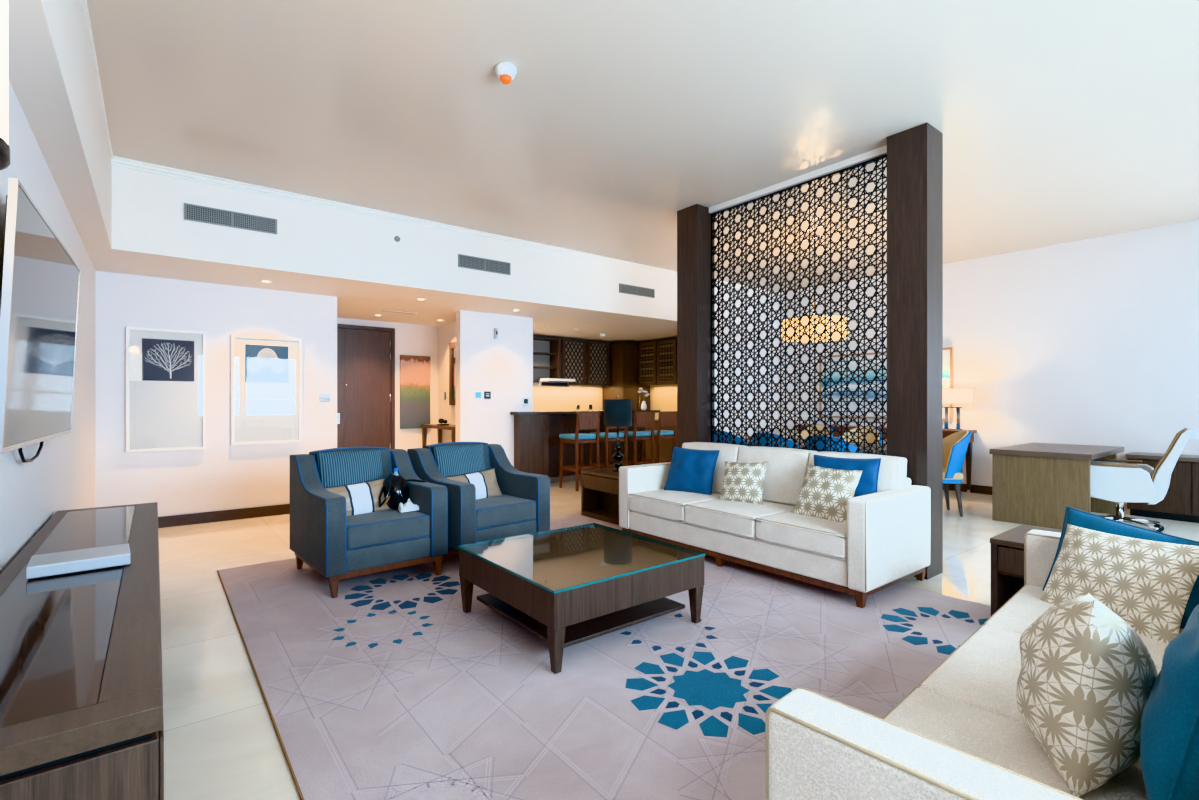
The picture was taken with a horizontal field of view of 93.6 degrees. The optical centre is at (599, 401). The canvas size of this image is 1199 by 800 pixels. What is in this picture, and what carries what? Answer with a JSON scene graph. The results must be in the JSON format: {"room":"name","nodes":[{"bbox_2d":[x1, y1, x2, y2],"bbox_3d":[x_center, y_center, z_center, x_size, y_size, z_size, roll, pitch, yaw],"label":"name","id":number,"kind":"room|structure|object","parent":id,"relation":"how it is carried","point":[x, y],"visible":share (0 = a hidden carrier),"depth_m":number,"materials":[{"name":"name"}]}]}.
{"room":"hotel room","nodes":[
{"label":"hotel room","id":0,"kind":"room"},
{"bbox_2d":[0,79,94,573],"bbox_3d":[-2.186,-0.360,1.937,0.150,3.220,8.750,0,0,-38],"label":"wall","id":1,"kind":"structure","parent":0,"point":[62,476],"depth_m":2.96,"materials":[{"name":"white paint"}]},
{"bbox_2d":[0,177,79,462],"bbox_3d":[-2.448,-0.243,2.488,0.075,0.995,1.620,0,0,-37],"label":"television","id":2,"kind":"object","parent":1,"relation":"attached to","point":[40,280],"visible":1,"depth_m":2.19,"materials":[{"name":"metal"}]},
{"bbox_2d":[8,0,111,248],"bbox_3d":[-1.736,-1.603,1.622,0.165,0.735,7.298,0,0,-38],"label":"ceiling","id":3,"kind":"structure","parent":0,"point":[52,75],"depth_m":2.54,"materials":[{"name":"paint"}]},
{"bbox_2d":[95,271,336,516],"bbox_3d":[-4.502,0.007,6.702,2.120,2.485,1.900,0,0,-38],"label":"wall","id":4,"kind":"structure","parent":0,"point":[220,476],"depth_m":5.85,"materials":[{"name":"white paint"}]},
{"bbox_2d":[126,327,205,452],"bbox_3d":[-4.309,-0.120,5.614,0.634,1.210,0.043,0,0,-38],"label":"framed print","id":5,"kind":"object","parent":4,"relation":"attached to","point":[166,368],"visible":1,"depth_m":5.60,"materials":[{"name":"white paper"}]},
{"bbox_2d":[158,504,289,527],"bbox_3d":[-3.901,1.195,5.957,2.100,0.110,0.015,0,0,-38],"label":"baseboard","id":6,"kind":"structure","parent":4,"relation":"attached to","point":[244,513],"depth_m":5.91,"materials":[{"name":"brown wood"}]},
{"bbox_2d":[231,334,301,444],"bbox_3d":[-3.628,-0.130,6.152,0.666,1.170,0.043,0,0,-38],"label":"framed print","id":7,"kind":"object","parent":4,"relation":"attached to","point":[266,371],"visible":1,"depth_m":6.14,"materials":[{"name":"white paper"}]},
{"bbox_2d":[320,394,329,401],"bbox_3d":[-3.183,-0.050,6.524,0.110,0.090,0.012,0,0,-38],"label":"switch plate","id":8,"kind":"object","parent":4,"relation":"attached to","point":[323,397],"visible":1,"depth_m":6.52,"materials":[{"name":"grey plastic"}]},
{"bbox_2d":[84,165,676,342],"bbox_3d":[-1.699,-1.603,8.373,8.590,0.735,3.250,0,0,-38],"label":"ceiling","id":9,"kind":"structure","parent":0,"point":[356,259],"depth_m":5.97,"materials":[{"name":"paint"}]},
{"bbox_2d":[184,203,276,233],"bbox_3d":[-3.286,-1.635,5.041,0.700,0.140,0.013,0,0,-38],"label":"ceiling vent","id":10,"kind":"object","parent":9,"relation":"in","point":[192,212],"visible":1,"depth_m":5.02,"materials":[{"name":"grey metal"}]},
{"bbox_2d":[380,310,416,313],"bbox_3d":[-2.746,-1.230,7.706,0.500,0.007,0.040,0,0,-38],"label":"ceiling vent","id":11,"kind":"object","parent":9,"relation":"in","point":[380,310],"visible":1,"depth_m":7.70,"materials":[{"name":"white plastic"}]},
{"bbox_2d":[458,254,510,274],"bbox_3d":[-1.337,-1.603,6.579,0.667,0.145,0.013,0,0,-38],"label":"ceiling vent","id":12,"kind":"object","parent":9,"relation":"in","point":[464,261],"visible":1,"depth_m":6.57,"materials":[{"name":"grey metal"}]},
{"bbox_2d":[619,283,654,297],"bbox_3d":[0.541,-1.591,8.062,0.674,0.127,0.013,0,0,-38],"label":"ceiling vent","id":13,"kind":"object","parent":9,"relation":"in","point":[623,288],"visible":1,"depth_m":8.05,"materials":[{"name":"grey metal"}]},
{"bbox_2d":[337,318,455,450],"bbox_3d":[-2.892,0.007,8.069,2.100,2.485,1.750,0,0,-38],"label":"wall","id":14,"kind":"structure","parent":0,"point":[410,339],"depth_m":8.96,"materials":[{"name":"white paint"}]},
{"bbox_2d":[337,324,394,448],"bbox_3d":[-3.572,0.055,8.394,1.035,2.390,0.095,0,0,-38],"label":"door","id":15,"kind":"structure","parent":14,"relation":"in","point":[365,354],"depth_m":8.46,"materials":[{"name":"brown wood"}]},
{"bbox_2d":[400,355,429,428],"bbox_3d":[-2.925,-0.158,8.942,0.480,1.155,0.034,0,0,-38],"label":"landscape painting","id":16,"kind":"object","parent":14,"relation":"attached to","point":[414,370],"visible":0.93,"depth_m":8.92,"materials":[{"name":"paint"}]},
{"bbox_2d":[449,342,455,404],"bbox_3d":[-2.063,-0.435,8.437,0.039,0.970,0.840,0,0,-38],"label":"wall mirror","id":17,"kind":"object","parent":14,"relation":"attached to","point":[452,346],"visible":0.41,"depth_m":8.68,"materials":[{"name":"brown wood"}]},
{"bbox_2d":[453,348,455,398],"bbox_3d":[-2.056,-0.435,8.442,0.018,0.790,0.660,0,0,-38],"label":"mirror glass","id":18,"kind":"object","parent":17,"relation":"attached to","point":[454,349],"depth_m":8.64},
{"bbox_2d":[456,310,532,466],"bbox_3d":[-1.472,0.007,7.980,1.140,2.485,0.150,0,0,-38],"label":"wall","id":19,"kind":"structure","parent":0,"point":[503,368],"depth_m":7.87,"materials":[{"name":"white paint"}]},
{"bbox_2d":[474,391,480,398],"bbox_3d":[-1.669,-0.095,7.714,0.110,0.100,0.020,0,0,-38],"label":"thermostat","id":20,"kind":"object","parent":19,"relation":"attached to","point":[477,394],"visible":1,"depth_m":7.70,"materials":[{"name":"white plastic"}]},
{"bbox_2d":[484,392,490,398],"bbox_3d":[-1.553,-0.095,7.809,0.096,0.100,0.014,0,0,-38],"label":"control panel","id":21,"kind":"object","parent":19,"relation":"attached to","point":[487,395],"visible":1,"depth_m":7.80,"materials":[{"name":"black plastic"}]},
{"bbox_2d":[494,328,502,338],"bbox_3d":[-1.409,-0.960,7.897,0.125,0.140,0.055,0,0,-38],"label":"sensor","id":22,"kind":"object","parent":19,"relation":"attached to","point":[495,329],"visible":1,"depth_m":7.85,"materials":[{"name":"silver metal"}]},
{"bbox_2d":[522,398,528,404],"bbox_3d":[-1.075,-0.010,8.188,0.100,0.100,0.013,0,0,-38],"label":"wall socket","id":23,"kind":"object","parent":19,"relation":"attached to","point":[525,401],"visible":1,"depth_m":8.18,"materials":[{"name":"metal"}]},
{"bbox_2d":[87,0,1198,292],"bbox_3d":[1.906,-2.020,4.372,9.690,0.100,7.500,0,0,-38],"label":"ceiling","id":24,"kind":"structure","parent":0,"point":[1059,121],"depth_m":3.73,"materials":[{"name":"paint"}]},
{"bbox_2d":[82,0,112,157],"bbox_3d":[-1.642,-1.955,1.647,0.013,0.030,7.220,0,0,-38],"label":"trim","id":25,"kind":"structure","parent":24,"relation":"attached to","point":[85,4],"depth_m":3.29,"materials":[{"name":"white paint"}]},
{"bbox_2d":[495,62,515,84],"bbox_3d":[-0.553,-1.923,3.322,0.124,0.091,0.124,0,0,-38],"label":"smoke detector","id":26,"kind":"object","parent":24,"relation":"attached to","point":[506,71],"visible":1,"depth_m":3.29,"materials":[{"name":"white plastic"}]},
{"bbox_2d":[782,235,845,341],"bbox_3d":[2.553,-1.359,6.691,0.740,1.218,0.740,0,0,-38],"label":"chandelier","id":27,"kind":"object","parent":24,"relation":"hanging from","point":[836,336],"visible":0.3,"depth_m":6.40,"materials":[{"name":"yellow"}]},
{"bbox_2d":[158,480,1198,799],"bbox_3d":[0.853,1.300,5.706,9.690,0.100,10.900,0,0,-38],"label":"floor","id":28,"kind":"structure","parent":0,"point":[221,741],"depth_m":3.04,"materials":[{"name":"beige tile"}]},
{"bbox_2d":[0,0,9,169],"bbox_3d":[-0.947,0.190,0.737,0.244,2.120,0.244,0,0,-38],"label":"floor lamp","id":29,"kind":"object","parent":28,"relation":"on","point":[4,147],"visible":1,"depth_m":0.80,"materials":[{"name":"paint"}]},
{"bbox_2d":[0,502,163,799],"bbox_3d":[-1.927,0.925,2.110,0.439,0.650,2.880,0,0,-38],"label":"media console","id":30,"kind":"object","parent":28,"relation":"on","point":[81,687],"visible":0.99,"depth_m":1.28,"materials":[{"name":"brown wood"}]},
{"bbox_2d":[26,543,130,578],"bbox_3d":[-1.887,0.578,2.051,0.270,0.045,0.203,0,0,-41],"label":"box","id":31,"kind":"object","parent":30,"relation":"on","point":[50,564],"visible":1,"depth_m":2.00,"materials":[{"name":"silver metal"}]},
{"bbox_2d":[421,424,455,447],"bbox_3d":[-2.303,0.800,8.489,0.325,0.900,1.220,0,0,-38],"label":"console","id":32,"kind":"object","parent":28,"relation":"on","point":[424,426],"visible":0.44,"depth_m":8.76,"materials":[{"name":"brown wood"}]},
{"bbox_2d":[437,418,448,425],"bbox_3d":[-2.336,0.297,8.413,0.150,0.105,0.120,0,0,-38],"label":"ornament","id":33,"kind":"object","parent":32,"relation":"on","point":[441,420],"visible":0.99,"depth_m":8.37,"materials":[{"name":"black paint"}]},
{"bbox_2d":[559,412,599,490],"bbox_3d":[-0.289,0.700,8.161,0.420,1.100,0.471,0,0,-38],"label":"bar stool","id":34,"kind":"object","parent":28,"relation":"on","point":[584,421],"visible":0.97,"depth_m":8.04,"materials":[{"name":"brown wood"}]},
{"bbox_2d":[510,410,659,482],"bbox_3d":[-0.245,0.695,8.968,2.770,1.110,0.620,0,0,-38],"label":"kitchen island","id":35,"kind":"object","parent":28,"relation":"on","point":[536,433],"depth_m":8.61,"materials":[{"name":"wood"}]},
{"bbox_2d":[510,410,659,414],"bbox_3d":[-0.245,0.160,8.968,2.770,0.040,0.620,0,0,-38],"label":"countertop","id":36,"kind":"structure","parent":35,"relation":"on","point":[579,411],"depth_m":8.36,"materials":[{"name":"stone"}]},
{"bbox_2d":[638,388,649,409],"bbox_3d":[0.765,-0.053,9.707,0.258,0.386,0.109,0,0,-45],"label":"vase","id":37,"kind":"object","parent":35,"relation":"on","point":[643,405],"visible":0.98,"depth_m":9.68,"materials":[{"name":"white ceramic"}]},
{"bbox_2d":[217,514,990,799],"bbox_3d":[0.123,1.243,3.346,3.622,0.012,4.900,0,0,-38],"label":"area rug","id":38,"kind":"object","parent":28,"relation":"on","point":[384,688],"visible":0.54,"depth_m":2.54,"materials":[{"name":"carpet"}]},
{"bbox_2d":[290,447,447,597],"bbox_3d":[-1.694,0.792,4.109,0.820,0.890,0.900,0,0,-42],"label":"armchair","id":39,"kind":"object","parent":38,"relation":"on","point":[338,546],"visible":0.76,"depth_m":3.91,"materials":[{"name":"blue fabric"}]},
{"bbox_2d":[317,448,383,487],"bbox_3d":[-1.847,0.577,4.212,0.470,0.440,0.131,0,-13,-42],"label":"cushion","id":40,"kind":"object","parent":39,"relation":"on","point":[341,466],"depth_m":4.17,"materials":[{"name":"teal fabric"}]},
{"bbox_2d":[325,478,391,515],"bbox_3d":[-1.739,0.702,4.061,0.152,0.268,0.511,0,0,41],"label":"lumbar cushion","id":41,"kind":"object","parent":39,"relation":"on","point":[363,497],"visible":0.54,"depth_m":4.04,"materials":[{"name":"white fabric"}]},
{"bbox_2d":[347,509,429,548],"bbox_3d":[-1.616,0.873,4.022,0.566,0.152,0.652,0,0,-42],"label":"seat cushion","id":42,"kind":"object","parent":39,"relation":"on","point":[392,527],"depth_m":3.81,"materials":[{"name":"blue fabric"}]},
{"bbox_2d":[379,473,409,508],"bbox_3d":[-1.562,0.663,4.190,0.252,0.264,0.239,0,0,38],"label":"handbag","id":43,"kind":"object","parent":39,"relation":"on","point":[395,489],"visible":0.89,"depth_m":4.14,"materials":[{"name":"black leather"}]},
{"bbox_2d":[393,468,398,475],"bbox_3d":[-1.519,0.568,4.198,0.062,0.148,0.062,0,0,-42],"label":"water bottle","id":44,"kind":"object","parent":43,"relation":"in","point":[395,469],"visible":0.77,"depth_m":4.18,"materials":[{"name":"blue plastic"}]},
{"bbox_2d":[398,498,418,511],"bbox_3d":[-1.395,0.750,4.127,0.172,0.080,0.120,0,0,-42],"label":"crumpled tissue","id":45,"kind":"object","parent":39,"relation":"on","point":[408,506],"visible":0.96,"depth_m":4.08,"materials":[{"name":"white paper"}]},
{"bbox_2d":[405,479,425,481],"bbox_3d":[-1.396,0.596,4.269,0.187,0.020,0.018,0,0,18],"label":"strap","id":46,"kind":"object","parent":39,"relation":"on","point":[407,479],"visible":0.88,"depth_m":4.26,"materials":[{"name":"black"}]},
{"bbox_2d":[407,442,549,555],"bbox_3d":[-1.009,0.792,4.674,0.820,0.890,0.900,0,0,-43],"label":"armchair","id":47,"kind":"object","parent":38,"relation":"on","point":[523,508],"visible":0.77,"depth_m":4.55,"materials":[{"name":"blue fabric"}]},
{"bbox_2d":[434,443,485,476],"bbox_3d":[-1.165,0.577,4.774,0.470,0.440,0.131,0,-13,-43],"label":"cushion","id":48,"kind":"object","parent":47,"relation":"on","point":[450,459],"depth_m":4.73,"materials":[{"name":"teal fabric"}]},
{"bbox_2d":[446,468,502,498],"bbox_3d":[-1.038,0.702,4.667,0.152,0.268,0.511,0,0,39],"label":"lumbar cushion","id":49,"kind":"object","parent":47,"relation":"on","point":[485,482],"visible":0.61,"depth_m":4.68,"materials":[{"name":"beige fabric"}]},
{"bbox_2d":[476,494,535,528],"bbox_3d":[-0.930,0.873,4.590,0.566,0.152,0.652,0,0,-43],"label":"seat cushion","id":50,"kind":"object","parent":47,"relation":"on","point":[503,511],"depth_m":4.39,"materials":[{"name":"blue fabric"}]},
{"bbox_2d":[458,523,704,673],"bbox_3d":[-0.120,1.043,3.243,1.018,0.388,1.018,0,0,-38],"label":"coffee table","id":51,"kind":"object","parent":38,"relation":"on","point":[568,587],"visible":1,"depth_m":2.98,"materials":[{"name":"brown wood"}]},
{"bbox_2d":[477,593,684,647],"bbox_3d":[-0.120,1.152,3.243,0.860,0.020,0.860,0,0,-38],"label":"shelf","id":52,"kind":"object","parent":51,"relation":"attached to","point":[605,624],"depth_m":2.97,"materials":[{"name":"brown wood"}]},
{"bbox_2d":[581,467,618,524],"bbox_3d":[0.215,0.992,6.069,0.550,0.490,0.660,0,0,-38],"label":"side table","id":53,"kind":"object","parent":38,"relation":"on","point":[599,487],"visible":0.54,"depth_m":6.05,"materials":[{"name":"brown wood"}]},
{"bbox_2d":[604,396,631,471],"bbox_3d":[0.200,0.337,6.121,0.310,0.820,0.310,0,0,-38],"label":"table lamp","id":54,"kind":"object","parent":53,"relation":"on","point":[617,412],"visible":0.93,"depth_m":6.00,"materials":[{"name":"black paint"}]},
{"bbox_2d":[619,442,929,607],"bbox_3d":[1.235,0.811,4.504,0.920,0.853,2.270,0,0,-38],"label":"sofa","id":55,"kind":"object","parent":38,"relation":"on","point":[884,541],"visible":0.73,"depth_m":3.91,"materials":[{"name":"beige fabric"}]},
{"bbox_2d":[629,489,720,522],"bbox_3d":[0.713,0.886,4.948,0.639,0.175,0.665,0,0,-38],"label":"seat cushion","id":56,"kind":"object","parent":55,"relation":"on","point":[667,506],"depth_m":4.78,"materials":[{"name":"beige fabric"}]},
{"bbox_2d":[664,446,719,494],"bbox_3d":[0.825,0.618,5.067,0.472,0.414,0.210,0,0,38],"label":"cushion","id":57,"kind":"object","parent":55,"relation":"on","point":[691,470],"visible":0.99,"depth_m":5.01,"materials":[{"name":"blue fabric"}]},
{"bbox_2d":[682,442,747,492],"bbox_3d":[1.034,0.596,5.202,0.270,0.423,0.666,0,0,-38],"label":"cushion","id":58,"kind":"object","parent":55,"relation":"on","point":[728,452],"depth_m":5.01,"materials":[{"name":"beige fabric"}]},
{"bbox_2d":[685,499,794,538],"bbox_3d":[1.129,0.886,4.421,0.639,0.175,0.665,0,0,-38],"label":"seat cushion","id":59,"kind":"object","parent":55,"relation":"on","point":[731,519],"depth_m":4.25,"materials":[{"name":"beige fabric"}]},
{"bbox_2d":[720,461,767,504],"bbox_3d":[1.167,0.655,4.583,0.417,0.362,0.188,0,0,43],"label":"cushion","id":60,"kind":"object","parent":55,"relation":"on","point":[742,482],"visible":0.98,"depth_m":4.51,"materials":[{"name":"beige fabric"}]},
{"bbox_2d":[737,446,817,504],"bbox_3d":[1.450,0.596,4.674,0.270,0.423,0.666,0,0,-38],"label":"cushion","id":61,"kind":"object","parent":55,"relation":"on","point":[786,468],"depth_m":4.52,"materials":[{"name":"beige fabric"}]},
{"bbox_2d":[756,510,846,559],"bbox_3d":[1.546,0.886,3.893,0.639,0.175,0.665,0,0,-38],"label":"seat cushion","id":62,"kind":"object","parent":55,"relation":"on","point":[786,530],"depth_m":3.70,"materials":[{"name":"beige fabric"}]},
{"bbox_2d":[793,464,862,522],"bbox_3d":[1.591,0.650,3.957,0.227,0.379,0.440,0,0,-32],"label":"cushion","id":63,"kind":"object","parent":55,"relation":"on","point":[824,493],"visible":0.92,"depth_m":3.89,"materials":[{"name":"beige fabric"}]},
{"bbox_2d":[814,455,880,496],"bbox_3d":[1.752,0.610,4.029,0.477,0.441,0.148,0,0,43],"label":"cushion","id":64,"kind":"object","parent":55,"relation":"on","point":[868,481],"visible":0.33,"depth_m":3.92,"materials":[{"name":"blue fabric"}]},
{"bbox_2d":[808,451,906,491],"bbox_3d":[1.867,0.596,4.147,0.270,0.423,0.666,0,0,-38],"label":"cushion","id":65,"kind":"object","parent":55,"relation":"on","point":[892,475],"depth_m":3.91,"materials":[{"name":"beige fabric"}]},
{"bbox_2d":[765,529,1183,799],"bbox_3d":[1.467,0.811,1.513,2.270,0.853,0.920,0,0,-42],"label":"sofa","id":66,"kind":"object","parent":38,"relation":"on","point":[962,733],"visible":0.62,"depth_m":1.10,"materials":[{"name":"beige fabric"}]},
{"bbox_2d":[884,688,1147,799],"bbox_3d":[0.879,0.886,1.161,0.665,0.175,0.639,0,0,-42],"label":"seat cushion","id":67,"kind":"object","parent":66,"relation":"on","point":[1002,739],"depth_m":1.35,"materials":[{"name":"beige fabric"}]},
{"bbox_2d":[919,625,1160,763],"bbox_3d":[1.377,0.886,1.612,0.665,0.175,0.639,0,0,-42],"label":"seat cushion","id":68,"kind":"object","parent":66,"relation":"on","point":[983,672],"depth_m":1.67,"materials":[{"name":"beige fabric"}]},
{"bbox_2d":[986,585,1183,667],"bbox_3d":[1.874,0.886,2.064,0.665,0.175,0.639,0,0,-42],"label":"seat cushion","id":69,"kind":"object","parent":66,"relation":"on","point":[1024,607],"depth_m":2.13,"materials":[{"name":"beige fabric"}]},
{"bbox_2d":[1016,593,1156,797],"bbox_3d":[1.124,0.650,1.304,0.246,0.492,0.538,0,0,41],"label":"cushion","id":70,"kind":"object","parent":66,"relation":"on","point":[1086,678],"visible":0.91,"depth_m":1.16,"materials":[{"name":"beige fabric"}]},
{"bbox_2d":[1040,524,1198,643],"bbox_3d":[1.928,0.675,2.108,0.227,0.369,0.485,0,0,-15],"label":"cushion","id":71,"kind":"object","parent":66,"relation":"on","point":[1148,584],"visible":0.84,"depth_m":2.02,"materials":[{"name":"beige fabric"}]},
{"bbox_2d":[1042,506,1198,628],"bbox_3d":[2.053,0.665,2.169,0.147,0.438,0.590,0,0,-25],"label":"cushion","id":72,"kind":"object","parent":66,"relation":"on","point":[1073,516],"visible":0.24,"depth_m":2.21,"materials":[{"name":"blue fabric"}]},
{"bbox_2d":[1140,604,1198,799],"bbox_3d":[1.202,0.595,1.123,0.177,0.456,0.473,0,0,44],"label":"cushion","id":73,"kind":"object","parent":66,"relation":"on","point":[1169,745],"visible":1,"depth_m":1.02,"materials":[{"name":"blue fabric"}]},
{"bbox_2d":[990,525,1061,615],"bbox_3d":[2.539,0.992,3.037,0.550,0.490,0.580,0,0,-38],"label":"side table","id":74,"kind":"object","parent":38,"relation":"on","point":[1007,548],"visible":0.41,"depth_m":3.08,"materials":[{"name":"brown wood"}]},
{"bbox_2d":[589,426,627,469],"bbox_3d":[0.134,0.700,8.496,0.420,1.100,0.471,0,0,-38],"label":"bar stool","id":75,"kind":"object","parent":28,"relation":"on","point":[607,437],"visible":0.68,"depth_m":8.43,"materials":[{"name":"brown wood"}]},
{"bbox_2d":[603,342,649,409],"bbox_3d":[0.566,0.030,11.580,0.740,2.440,0.683,0,0,-38],"label":"tall cabinet","id":76,"kind":"object","parent":28,"relation":"on","point":[624,356],"visible":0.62,"depth_m":11.28,"materials":[{"name":"brown wood"}]},
{"bbox_2d":[619,412,654,465],"bbox_3d":[0.566,0.700,8.836,0.420,1.100,0.471,0,0,-38],"label":"bar stool","id":77,"kind":"object","parent":28,"relation":"on","point":[641,419],"visible":0.73,"depth_m":8.67,"materials":[{"name":"brown wood"}]},
{"bbox_2d":[641,411,676,464],"bbox_3d":[0.966,0.700,9.152,0.420,1.100,0.471,0,0,-38],"label":"bar stool","id":78,"kind":"object","parent":28,"relation":"on","point":[666,418],"visible":0.78,"depth_m":8.99,"materials":[{"name":"brown wood"}]},
{"bbox_2d":[645,419,673,462],"bbox_3d":[1.479,0.800,10.545,0.590,0.900,2.120,0,0,-38],"label":"base cabinet","id":79,"kind":"object","parent":28,"relation":"on","point":[666,445],"visible":0.04,"depth_m":10.51,"materials":[{"name":"brown wood"}]},
{"bbox_2d":[714,430,749,445],"bbox_3d":[1.561,0.785,6.647,0.612,0.930,0.589,0,0,-38],"label":"dining chair","id":80,"kind":"object","parent":28,"relation":"on","point":[737,439],"visible":0.06,"depth_m":6.38,"materials":[{"name":"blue fabric"}]},
{"bbox_2d":[751,432,800,447],"bbox_3d":[1.964,0.785,6.137,0.612,0.930,0.589,0,0,-38],"label":"dining chair","id":81,"kind":"object","parent":28,"relation":"on","point":[763,441],"visible":0.05,"depth_m":5.90,"materials":[{"name":"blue fabric"}]},
{"bbox_2d":[677,122,942,579],"bbox_3d":[1.657,-0.359,4.965,0.274,3.218,2.385,0,0,-39],"label":"divider","id":82,"kind":"object","parent":28,"relation":"on","point":[914,156],"visible":0.75,"depth_m":4.71,"materials":[{"name":"brown wood"}]},
{"bbox_2d":[793,425,832,438],"bbox_3d":[2.865,0.785,7.677,0.612,0.930,0.589,0,0,-38],"label":"dining chair","id":83,"kind":"object","parent":28,"relation":"on","point":[804,434],"visible":0.06,"depth_m":7.88,"materials":[{"name":"beige fabric"}]},
{"bbox_2d":[743,437,886,453],"bbox_3d":[2.441,0.875,6.833,1.000,0.750,2.200,0,0,-38],"label":"dining table","id":84,"kind":"object","parent":28,"relation":"on","point":[748,440],"visible":0.02,"depth_m":6.33,"materials":[{"name":"brown wood"}]},
{"bbox_2d":[806,435,862,452],"bbox_3d":[2.366,0.785,5.627,0.612,0.930,0.589,0,0,-38],"label":"dining chair","id":85,"kind":"object","parent":28,"relation":"on","point":[819,444],"visible":0.06,"depth_m":5.39,"materials":[{"name":"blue fabric"}]},
{"bbox_2d":[837,427,881,444],"bbox_3d":[3.268,0.785,7.167,0.612,0.930,0.589,0,0,-38],"label":"dining chair","id":86,"kind":"object","parent":28,"relation":"on","point":[870,437],"visible":0.02,"depth_m":7.29,"materials":[{"name":"beige fabric"}]},
{"bbox_2d":[796,424,976,494],"bbox_3d":[4.225,0.815,8.559,0.440,0.870,2.500,0,0,-38],"label":"console table","id":87,"kind":"object","parent":28,"relation":"on","point":[946,433],"visible":0.17,"depth_m":7.72,"materials":[{"name":"brown wood"}]},
{"bbox_2d":[943,388,972,429],"bbox_3d":[4.854,0.100,7.731,0.240,0.560,0.400,0,0,-38],"label":"lamp","id":88,"kind":"object","parent":87,"relation":"on","point":[965,395],"visible":0.79,"depth_m":7.65,"materials":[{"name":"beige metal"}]},
{"bbox_2d":[943,431,971,516],"bbox_3d":[3.845,0.785,6.369,0.612,0.930,0.589,0,0,14],"label":"dining chair","id":89,"kind":"object","parent":28,"relation":"on","point":[955,445],"visible":0.56,"depth_m":6.14,"materials":[{"name":"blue fabric"}]},
{"bbox_2d":[989,443,1123,529],"bbox_3d":[4.967,0.873,6.094,1.490,0.755,0.830,0,0,-38],"label":"desk","id":90,"kind":"object","parent":28,"relation":"on","point":[1033,484],"visible":0.97,"depth_m":5.68,"materials":[{"name":"beige wood"}]},
{"bbox_2d":[1091,427,1198,532],"bbox_3d":[5.159,0.744,5.445,0.699,1.013,0.909,0,0,-42],"label":"office chair","id":91,"kind":"object","parent":28,"relation":"on","point":[1119,482],"visible":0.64,"depth_m":5.26,"materials":[{"name":"white leather"}]},
{"bbox_2d":[1125,452,1198,522],"bbox_3d":[6.743,0.912,5.375,0.445,0.675,2.480,0,0,-38],"label":"credenza","id":92,"kind":"object","parent":28,"relation":"on","point":[1180,502],"visible":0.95,"depth_m":5.91,"materials":[{"name":"brown wood"}]},
{"bbox_2d":[714,285,777,437],"bbox_3d":[2.448,-0.360,9.673,1.870,3.220,0.150,0,0,-38],"label":"wall","id":93,"kind":"structure","parent":0,"point":[763,298],"depth_m":9.66,"materials":[{"name":"white paint"}]},
{"bbox_2d":[111,156,779,295],"bbox_3d":[-0.336,-1.940,7.344,9.125,0.060,0.055,0,0,-38],"label":"trim","id":94,"kind":"structure","parent":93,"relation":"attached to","point":[116,161],"depth_m":5.68,"materials":[{"name":"white paint"}]},
{"bbox_2d":[778,220,1198,509],"bbox_3d":[5.564,-0.360,7.355,0.150,3.220,7.650,0,0,-38],"label":"wall","id":95,"kind":"structure","parent":0,"point":[1093,341],"depth_m":6.93,"materials":[{"name":"white paint"}]},
{"bbox_2d":[819,352,886,418],"bbox_3d":[4.075,-0.255,9.082,0.044,1.030,1.109,0,0,-38],"label":"seascape painting","id":96,"kind":"object","parent":95,"relation":"attached to","point":[870,375],"depth_m":9.03,"materials":[{"name":"paint"}]},
{"bbox_2d":[943,347,953,388],"bbox_3d":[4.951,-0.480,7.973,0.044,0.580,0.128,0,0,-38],"label":"seascape painting","id":97,"kind":"object","parent":95,"relation":"attached to","point":[948,368],"depth_m":7.97,"materials":[{"name":"paint"}]},
{"bbox_2d":[943,483,991,494],"bbox_3d":[4.579,1.195,8.470,0.015,0.110,4.380,0,0,-38],"label":"baseboard","id":98,"kind":"structure","parent":95,"relation":"attached to","point":[979,489],"depth_m":7.71,"materials":[{"name":"brown wood"}]},
{"bbox_3d":[-0.090,0.008,9.740,4.370,2.485,3.100,0,0,-38],"label":"wall","id":99,"kind":"structure","parent":0,"visible":0},
{"bbox_2d":[533,336,560,380],"bbox_3d":[-1.215,-0.770,10.399,0.980,0.840,0.330,0,0,-38],"label":"open shelf unit","id":100,"kind":"object","parent":99,"relation":"attached to","point":[546,351],"visible":0.35,"depth_m":10.61,"materials":[{"name":"brown wood"}]},
{"bbox_2d":[533,378,574,386],"bbox_3d":[-0.829,-0.350,10.313,0.760,0.150,0.275,0,0,-38],"label":"range hood","id":101,"kind":"object","parent":100,"relation":"attached to","point":[546,382],"visible":0.92,"depth_m":10.17,"materials":[{"name":"metal"}]},
{"bbox_2d":[533,386,601,410],"bbox_3d":[-1.063,0.015,10.742,2.845,0.669,0.016,0,0,-38],"label":"backsplash","id":102,"kind":"structure","parent":99,"relation":"attached to","point":[544,398],"depth_m":11.06,"materials":[{"name":"beige tile"}]},
{"bbox_2d":[561,339,609,385],"bbox_3d":[-0.343,-0.757,11.074,1.215,0.865,0.352,0,0,-38],"label":"upper cabinet","id":103,"kind":"object","parent":99,"relation":"attached to","point":[586,362],"visible":0.9,"depth_m":10.96,"materials":[{"name":"brown wood"}]},
{"bbox_2d":[639,338,676,385],"bbox_3d":[1.570,-0.757,10.617,0.358,0.865,2.120,0,0,-38],"label":"upper cabinet","id":104,"kind":"object","parent":99,"relation":"attached to","point":[657,359],"visible":0.5,"depth_m":10.88,"materials":[{"name":"brown wood"}]},
{"bbox_2d":[650,385,676,418],"bbox_3d":[1.704,0.013,10.736,0.016,0.673,2.140,0,0,-38],"label":"backsplash","id":105,"kind":"structure","parent":99,"relation":"attached to","point":[662,398],"depth_m":11.26,"materials":[{"name":"beige tile"}]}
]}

